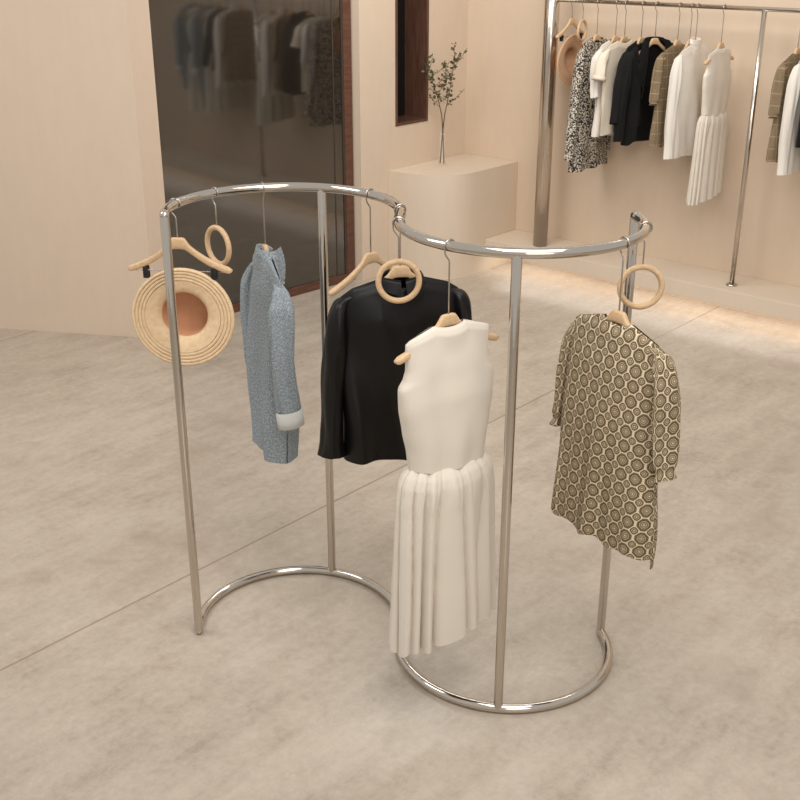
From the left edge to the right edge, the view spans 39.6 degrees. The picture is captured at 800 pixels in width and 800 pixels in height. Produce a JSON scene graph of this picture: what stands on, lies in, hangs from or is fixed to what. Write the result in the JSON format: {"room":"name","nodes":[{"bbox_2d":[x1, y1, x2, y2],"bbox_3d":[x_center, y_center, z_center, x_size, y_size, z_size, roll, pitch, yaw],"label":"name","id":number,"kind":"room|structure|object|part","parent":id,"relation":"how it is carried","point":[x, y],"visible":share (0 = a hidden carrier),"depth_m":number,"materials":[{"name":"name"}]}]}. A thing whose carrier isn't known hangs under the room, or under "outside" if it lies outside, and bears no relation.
{"room":"clothing store","nodes":[
{"label":"clothing store","id":0,"kind":"room"},
{"bbox_2d":[0,0,164,336],"bbox_3d":[-3.869,-2.283,8.112,4.416,3.442,0.488,4,23,10],"label":"wall","id":1,"kind":"structure","parent":0,"point":[82,195],"depth_m":7.80,"materials":[{"name":"beige paint"}]},
{"bbox_2d":[0,261,799,799],"bbox_3d":[0.675,0.693,5.498,16.200,0.001,16.335,0,23,0],"label":"floor","id":2,"kind":"structure","parent":0,"point":[292,686],"depth_m":5.05,"materials":[{"name":"concrete"}]},
{"bbox_2d":[159,182,650,712],"bbox_3d":[-0.001,0.162,4.392,1.774,1.840,0.706,9,25,20],"label":"clothes rack","id":3,"kind":"object","parent":2,"relation":"on","point":[636,236],"visible":0.92,"depth_m":4.27,"materials":[{"name":"silver metal"}]},
{"bbox_2d":[128,198,232,279],"bbox_3d":[-0.856,-0.621,4.272,0.414,0.317,0.032,2,23,5],"label":"hanger","id":4,"kind":"object","parent":3,"relation":"hanging from","point":[177,242],"visible":0.96,"depth_m":4.29,"materials":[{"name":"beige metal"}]},
{"bbox_2d":[132,268,234,365],"bbox_3d":[-0.849,-0.342,4.408,0.413,0.389,0.152,2,23,6],"label":"straw hat","id":5,"kind":"object","parent":4,"relation":"hanging from","point":[205,311],"visible":0.93,"depth_m":4.38,"materials":[{"name":"beige wicker"}]},
{"bbox_3d":[-0.847,-0.355,4.428,0.186,0.175,0.104,2,23,6],"label":"crown","id":6,"kind":"part","parent":5,"relation":"part of","materials":[{"name":"wicker"}]},
{"bbox_2d":[205,187,231,264],"bbox_3d":[-0.735,-0.695,4.456,0.021,0.325,0.170,-21,30,-40],"label":"hanger","id":7,"kind":"object","parent":3,"relation":"hanging from","point":[218,228],"visible":0.92,"depth_m":4.45,"materials":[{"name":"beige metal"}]},
{"bbox_2d":[261,182,268,250],"bbox_3d":[-0.556,-0.699,4.559,0.029,0.397,0.264,-9,25,-20],"label":"wooden hanger","id":8,"kind":"object","parent":3,"relation":"hanging from","point":[265,247],"visible":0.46,"depth_m":4.55,"materials":[{"name":"silver metal"}]},
{"bbox_2d":[240,243,304,463],"bbox_3d":[-0.555,-0.212,4.769,0.178,0.921,0.539,-9,25,-20],"label":"denim jacket","id":9,"kind":"object","parent":8,"relation":"hanging from","point":[267,310],"visible":1,"depth_m":4.64,"materials":[{"name":"fabric"}]},
{"bbox_2d":[328,188,392,295],"bbox_3d":[-0.118,-0.651,4.445,0.440,0.397,0.029,-20,30,-39],"label":"wooden hanger","id":10,"kind":"object","parent":3,"relation":"hanging from","point":[371,257],"visible":0.67,"depth_m":4.44,"materials":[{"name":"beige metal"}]},
{"bbox_2d":[317,268,471,464],"bbox_3d":[-0.001,-0.140,4.374,0.676,0.759,0.218,-3,23,-8],"label":"blouse","id":11,"kind":"object","parent":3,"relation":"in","point":[365,332],"visible":0.66,"depth_m":4.28,"materials":[{"name":"black fabric"}]},
{"bbox_2d":[375,216,421,303],"bbox_3d":[-0.004,-0.503,4.002,0.170,0.325,0.021,-2,23,-4],"label":"hanger","id":12,"kind":"object","parent":3,"relation":"hanging from","point":[392,262],"visible":1,"depth_m":4.02,"materials":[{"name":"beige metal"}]},
{"bbox_2d":[385,204,415,278],"bbox_3d":[0.001,-0.556,4.194,0.440,0.376,0.030,-6,24,-14],"label":"wooden hanger","id":13,"kind":"object","parent":3,"relation":"hanging from","point":[401,270],"visible":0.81,"depth_m":4.21,"materials":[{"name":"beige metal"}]},
{"bbox_3d":[-0.001,0.992,4.743,1.774,0.036,0.706,9,25,20],"label":"floor rail","id":14,"kind":"part","parent":3,"relation":"part of","materials":[{"name":"silver metal"}]},
{"bbox_3d":[-0.001,-0.669,4.040,1.774,0.036,0.706,9,25,20],"label":"rail","id":15,"kind":"part","parent":3,"relation":"part of","materials":[{"name":"silver metal"}]},
{"bbox_2d":[394,239,498,364],"bbox_3d":[0.164,-0.348,3.730,0.440,0.397,0.030,-15,27,-32],"label":"wooden hanger","id":16,"kind":"object","parent":3,"relation":"hanging from","point":[450,319],"visible":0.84,"depth_m":3.74,"materials":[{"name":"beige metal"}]},
{"bbox_2d":[389,319,496,657],"bbox_3d":[0.163,0.314,4.008,0.478,1.252,0.238,-14,27,-29],"label":"dress","id":17,"kind":"object","parent":16,"relation":"hanging from","point":[443,582],"visible":1,"depth_m":3.93,"materials":[{"name":"white fabric"}]},
{"bbox_2d":[606,236,630,325],"bbox_3d":[0.747,-0.361,3.761,0.029,0.397,0.440,-14,27,-30],"label":"wooden hanger","id":18,"kind":"object","parent":3,"relation":"hanging from","point":[617,316],"visible":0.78,"depth_m":3.77,"materials":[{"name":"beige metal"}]},
{"bbox_2d":[549,314,680,569],"bbox_3d":[0.750,0.125,3.962,0.194,0.870,0.603,-14,27,-30],"label":"tunic","id":19,"kind":"object","parent":18,"relation":"hanging from","point":[617,404],"visible":1,"depth_m":3.87,"materials":[{"name":"beige fabric"}]},
{"bbox_2d":[617,221,664,309],"bbox_3d":[0.861,-0.475,3.938,0.170,0.325,0.021,0,23,0],"label":"hanger","id":20,"kind":"object","parent":3,"relation":"hanging from","point":[655,271],"visible":0.9,"depth_m":3.95,"materials":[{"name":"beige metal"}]},
{"bbox_2d":[388,153,517,278],"bbox_3d":[0.470,-1.615,9.799,0.597,0.898,1.050,19,29,38],"label":"pedestal","id":21,"kind":"object","parent":2,"relation":"on","point":[465,198],"visible":0.8,"depth_m":9.54,"materials":[{"name":"paint"}]},
{"bbox_3d":[0.366,-2.177,9.612,0.084,0.284,0.084,0,23,0],"label":"glass vase","id":22,"kind":"object","parent":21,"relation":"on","visible":0},
{"bbox_2d":[421,54,450,162],"bbox_3d":[0.304,-2.484,9.485,0.247,0.915,0.200,0,23,0],"label":"leafy branch","id":23,"kind":"object","parent":22,"relation":"in","point":[430,78],"visible":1,"depth_m":9.40,"materials":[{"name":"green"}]},
{"bbox_2d":[427,42,466,162],"bbox_3d":[0.395,-2.530,9.479,0.337,1.006,0.212,0,23,0],"label":"leafy branch","id":24,"kind":"object","parent":22,"relation":"in","point":[456,59],"visible":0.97,"depth_m":9.40,"materials":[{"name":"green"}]},
{"bbox_2d":[351,0,467,280],"bbox_3d":[-0.016,-2.868,9.495,0.405,3.442,1.386,19,29,38],"label":"wall","id":25,"kind":"structure","parent":0,"point":[379,146],"depth_m":9.41,"materials":[{"name":"paint"}]},
{"bbox_2d":[148,0,354,312],"bbox_3d":[-1.087,-2.287,8.382,1.890,3.240,0.084,-21,31,-40],"label":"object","id":26,"kind":"object","parent":25,"relation":"attached to","point":[248,91],"visible":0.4,"depth_m":8.45,"materials":[{"name":"dark mirror"},{"name":"dark reddish-brown wood"}]},
{"bbox_3d":[-1.087,-2.287,8.382,1.890,3.240,0.084,-21,31,-40],"label":"frame","id":27,"kind":"part","parent":26,"relation":"part of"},
{"bbox_3d":[-0.494,-2.495,8.888,0.111,3.089,0.008,-21,31,-40],"label":"trim","id":28,"kind":"part","parent":26,"relation":"part of","materials":[{"name":"brown metal"}]},
{"bbox_2d":[395,0,428,126],"bbox_3d":[0.006,-3.286,9.219,0.262,1.918,0.421,19,29,38],"label":"window","id":29,"kind":"structure","parent":25,"relation":"in","point":[411,16],"depth_m":9.50,"materials":[{"name":"brown wood"}]},
{"bbox_3d":[-0.087,-3.318,9.295,0.013,1.870,0.373,19,29,38],"label":"pane","id":30,"kind":"part","parent":29,"relation":"part of","materials":[{"name":"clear glass"}]},
{"bbox_2d":[465,0,799,323],"bbox_3d":[3.772,-1.968,7.370,8.654,3.442,0.162,19,29,38],"label":"wall","id":31,"kind":"structure","parent":0,"point":[589,206],"depth_m":8.96,"materials":[{"name":"paint"}]},
{"bbox_2d":[485,230,799,321],"bbox_3d":[3.753,-0.436,7.591,7.621,0.128,0.451,19,29,38],"label":"display platform","id":32,"kind":"object","parent":31,"relation":"attached to","point":[779,300],"visible":0.68,"depth_m":8.68,"materials":[{"name":"paint"}]},
{"bbox_2d":[533,0,799,286],"bbox_3d":[3.450,-2.009,7.098,6.113,3.155,0.121,19,29,38],"label":"rail","id":33,"kind":"object","parent":32,"relation":"on","point":[551,7],"visible":1,"depth_m":8.83,"materials":[{"name":"silver metal"}]},
{"bbox_2d":[555,0,583,41],"bbox_3d":[1.348,-2.985,8.697,0.032,0.317,0.414,19,29,37],"label":"hanger","id":34,"kind":"object","parent":33,"relation":"hanging from","point":[571,21],"visible":0.88,"depth_m":8.67,"materials":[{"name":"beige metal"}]},
{"bbox_2d":[556,34,582,85],"bbox_3d":[1.345,-2.704,8.827,0.168,0.389,0.413,19,29,38],"label":"straw hat","id":35,"kind":"object","parent":34,"relation":"hanging from","point":[567,54],"visible":0.67,"depth_m":8.78,"materials":[{"name":"beige wicker"}]},
{"bbox_3d":[1.321,-2.716,8.844,0.104,0.175,0.186,19,29,38],"label":"crown","id":36,"kind":"part","parent":35,"relation":"part of","materials":[{"name":"wicker"}]},
{"bbox_2d":[577,0,587,41],"bbox_3d":[1.422,-2.957,8.638,0.021,0.325,0.170,14,27,30],"label":"hanger","id":37,"kind":"object","parent":33,"relation":"hanging from","point":[581,20],"visible":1,"depth_m":8.64,"materials":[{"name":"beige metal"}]},
{"bbox_2d":[592,0,600,41],"bbox_3d":[1.524,-2.888,8.570,0.030,0.397,0.440,17,28,34],"label":"wooden hanger","id":38,"kind":"object","parent":33,"relation":"hanging from","point":[596,36],"visible":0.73,"depth_m":8.57,"materials":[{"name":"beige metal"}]},
{"bbox_2d":[564,37,609,171],"bbox_3d":[1.495,-2.336,8.765,0.142,1.001,0.670,17,28,34],"label":"dress","id":39,"kind":"object","parent":38,"relation":"hanging from","point":[583,151],"visible":0.56,"depth_m":8.66,"materials":[{"name":"multicoloured fabric"}]},
{"bbox_2d":[590,38,620,136],"bbox_3d":[1.641,-2.433,8.633,0.143,0.717,0.562,19,29,38],"label":"long sleeved top","id":40,"kind":"object","parent":33,"relation":"on","point":[595,86],"visible":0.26,"depth_m":8.45,"materials":[{"name":"white fabric"}]},
{"bbox_2d":[591,39,634,135],"bbox_3d":[1.685,-2.416,8.569,0.636,0.693,0.136,-21,30,-40],"label":"blouse","id":41,"kind":"object","parent":33,"relation":"on","point":[605,69],"visible":0.38,"depth_m":8.41,"materials":[{"name":"beige fabric"}]},
{"bbox_2d":[611,0,619,42],"bbox_3d":[1.649,-2.845,8.468,0.029,0.397,0.440,19,29,38],"label":"wooden hanger","id":42,"kind":"object","parent":33,"relation":"hanging from","point":[615,38],"visible":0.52,"depth_m":8.47,"materials":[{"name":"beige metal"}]},
{"bbox_2d":[619,0,628,42],"bbox_3d":[1.708,-2.825,8.420,0.030,0.397,0.440,21,31,40],"label":"wooden hanger","id":43,"kind":"object","parent":33,"relation":"hanging from","point":[624,38],"visible":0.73,"depth_m":8.43,"materials":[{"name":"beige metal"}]},
{"bbox_2d":[609,41,641,126],"bbox_3d":[1.791,-2.404,8.459,0.137,0.636,0.661,18,29,36],"label":"long sleeved top","id":44,"kind":"object","parent":33,"relation":"on","point":[616,95],"visible":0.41,"depth_m":8.29,"materials":[{"name":"black fabric"}]},
{"bbox_3d":[1.813,-2.415,8.484,0.137,0.637,0.495,18,29,36],"label":"panel","id":45,"kind":"part","parent":44,"relation":"part of","materials":[{"name":"black fabric"}]},
{"bbox_2d":[637,1,643,43],"bbox_3d":[1.816,-2.788,8.332,0.030,0.397,0.440,18,29,36],"label":"wooden hanger","id":46,"kind":"object","parent":33,"relation":"hanging from","point":[640,39],"visible":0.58,"depth_m":8.34,"materials":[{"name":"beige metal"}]},
{"bbox_2d":[613,36,673,145],"bbox_3d":[1.877,-2.343,8.417,0.635,0.779,0.154,-13,26,-28],"label":"blazer","id":47,"kind":"object","parent":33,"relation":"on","point":[636,68],"visible":0.59,"depth_m":8.34,"materials":[{"name":"black fabric"}]},
{"bbox_2d":[639,1,664,53],"bbox_3d":[1.903,-2.758,8.262,0.440,0.397,0.029,-13,26,-28],"label":"wooden hanger","id":48,"kind":"object","parent":33,"relation":"hanging from","point":[653,41],"visible":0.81,"depth_m":8.28,"materials":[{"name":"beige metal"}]},
{"bbox_2d":[649,43,684,147],"bbox_3d":[2.039,-2.288,8.320,0.123,0.728,0.568,19,29,38],"label":"dress","id":49,"kind":"object","parent":33,"relation":"on","point":[658,95],"visible":0.46,"depth_m":8.15,"materials":[{"name":"beige fabric"}]},
{"bbox_2d":[664,2,681,59],"bbox_3d":[2.044,-2.709,8.147,0.029,0.397,0.440,19,29,38],"label":"wooden hanger","id":50,"kind":"object","parent":33,"relation":"hanging from","point":[677,42],"visible":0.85,"depth_m":8.15,"materials":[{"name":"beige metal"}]},
{"bbox_2d":[674,3,693,59],"bbox_3d":[2.117,-2.684,8.088,0.029,0.397,0.440,17,28,35],"label":"wooden hanger","id":51,"kind":"object","parent":33,"relation":"hanging from","point":[687,43],"visible":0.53,"depth_m":8.08,"materials":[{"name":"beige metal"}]},
{"bbox_2d":[663,37,709,158],"bbox_3d":[2.144,-2.246,8.232,0.143,0.848,0.567,19,29,38],"label":"blouse","id":52,"kind":"object","parent":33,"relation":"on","point":[684,98],"visible":0.77,"depth_m":8.13,"materials":[{"name":"white fabric"}]},
{"bbox_2d":[695,3,699,39],"bbox_3d":[2.151,-2.672,8.060,0.029,0.397,0.440,19,29,38],"label":"wooden hanger","id":53,"kind":"object","parent":33,"relation":"hanging from","point":[698,3],"visible":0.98,"depth_m":8.03,"materials":[{"name":"silver metal"}]},
{"bbox_2d":[686,47,730,205],"bbox_3d":[2.300,-2.025,8.193,0.164,1.111,0.485,19,29,38],"label":"dress","id":54,"kind":"object","parent":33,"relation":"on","point":[708,158],"visible":1,"depth_m":8.12,"materials":[{"name":"white fabric"}]},
{"bbox_2d":[704,4,733,64],"bbox_3d":[2.303,-2.620,7.937,0.029,0.397,0.440,19,29,38],"label":"wooden hanger","id":55,"kind":"object","parent":33,"relation":"hanging from","point":[720,45],"visible":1,"depth_m":7.94,"materials":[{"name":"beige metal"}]},
{"bbox_3d":[2.527,-1.790,8.074,0.036,1.990,0.036,0,23,0],"label":"post","id":56,"kind":"part","parent":33,"relation":"part of","materials":[{"name":"silver metal"}]},
{"bbox_2d":[766,53,799,162],"bbox_3d":[2.725,-2.052,7.764,0.123,0.728,0.568,18,29,36],"label":"dress","id":57,"kind":"object","parent":33,"relation":"on","point":[778,91],"visible":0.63,"depth_m":7.57,"materials":[{"name":"beige fabric"}]},
{"bbox_2d":[786,33,799,69],"bbox_3d":[2.730,-2.474,7.591,0.030,0.397,0.440,18,29,36],"label":"wooden hanger","id":58,"kind":"object","parent":33,"relation":"hanging from","point":[797,50],"visible":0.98,"depth_m":7.60,"materials":[{"name":"beige wood"}]},
{"bbox_3d":[2.811,-2.446,7.525,0.029,0.397,0.440,19,29,38],"label":"wooden hanger","id":59,"kind":"object","parent":33,"relation":"hanging from","visible":0},
{"bbox_2d":[777,60,799,174],"bbox_3d":[2.803,-2.019,7.697,0.143,0.848,0.567,19,29,38],"label":"blouse","id":60,"kind":"object","parent":59,"relation":"hanging from","point":[788,154],"visible":0.97,"depth_m":7.57,"materials":[{"name":"white fabric"}]},
{"bbox_3d":[2.810,-2.001,7.713,0.143,0.800,0.446,19,29,38],"label":"panel","id":61,"kind":"part","parent":60,"relation":"part of","materials":[{"name":"white fabric"}]},
{"bbox_3d":[2.912,-2.411,7.443,0.029,0.397,0.440,19,29,38],"label":"wooden hanger","id":62,"kind":"object","parent":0,"visible":0},
{"bbox_2d":[795,117,799,147],"bbox_3d":[2.885,-2.028,7.570,0.137,0.636,0.661,19,29,38],"label":"long sleeved top","id":63,"kind":"object","parent":62,"relation":"hanging from","point":[797,144],"visible":1,"depth_m":7.44,"materials":[{"name":"black fabric"}]}
]}

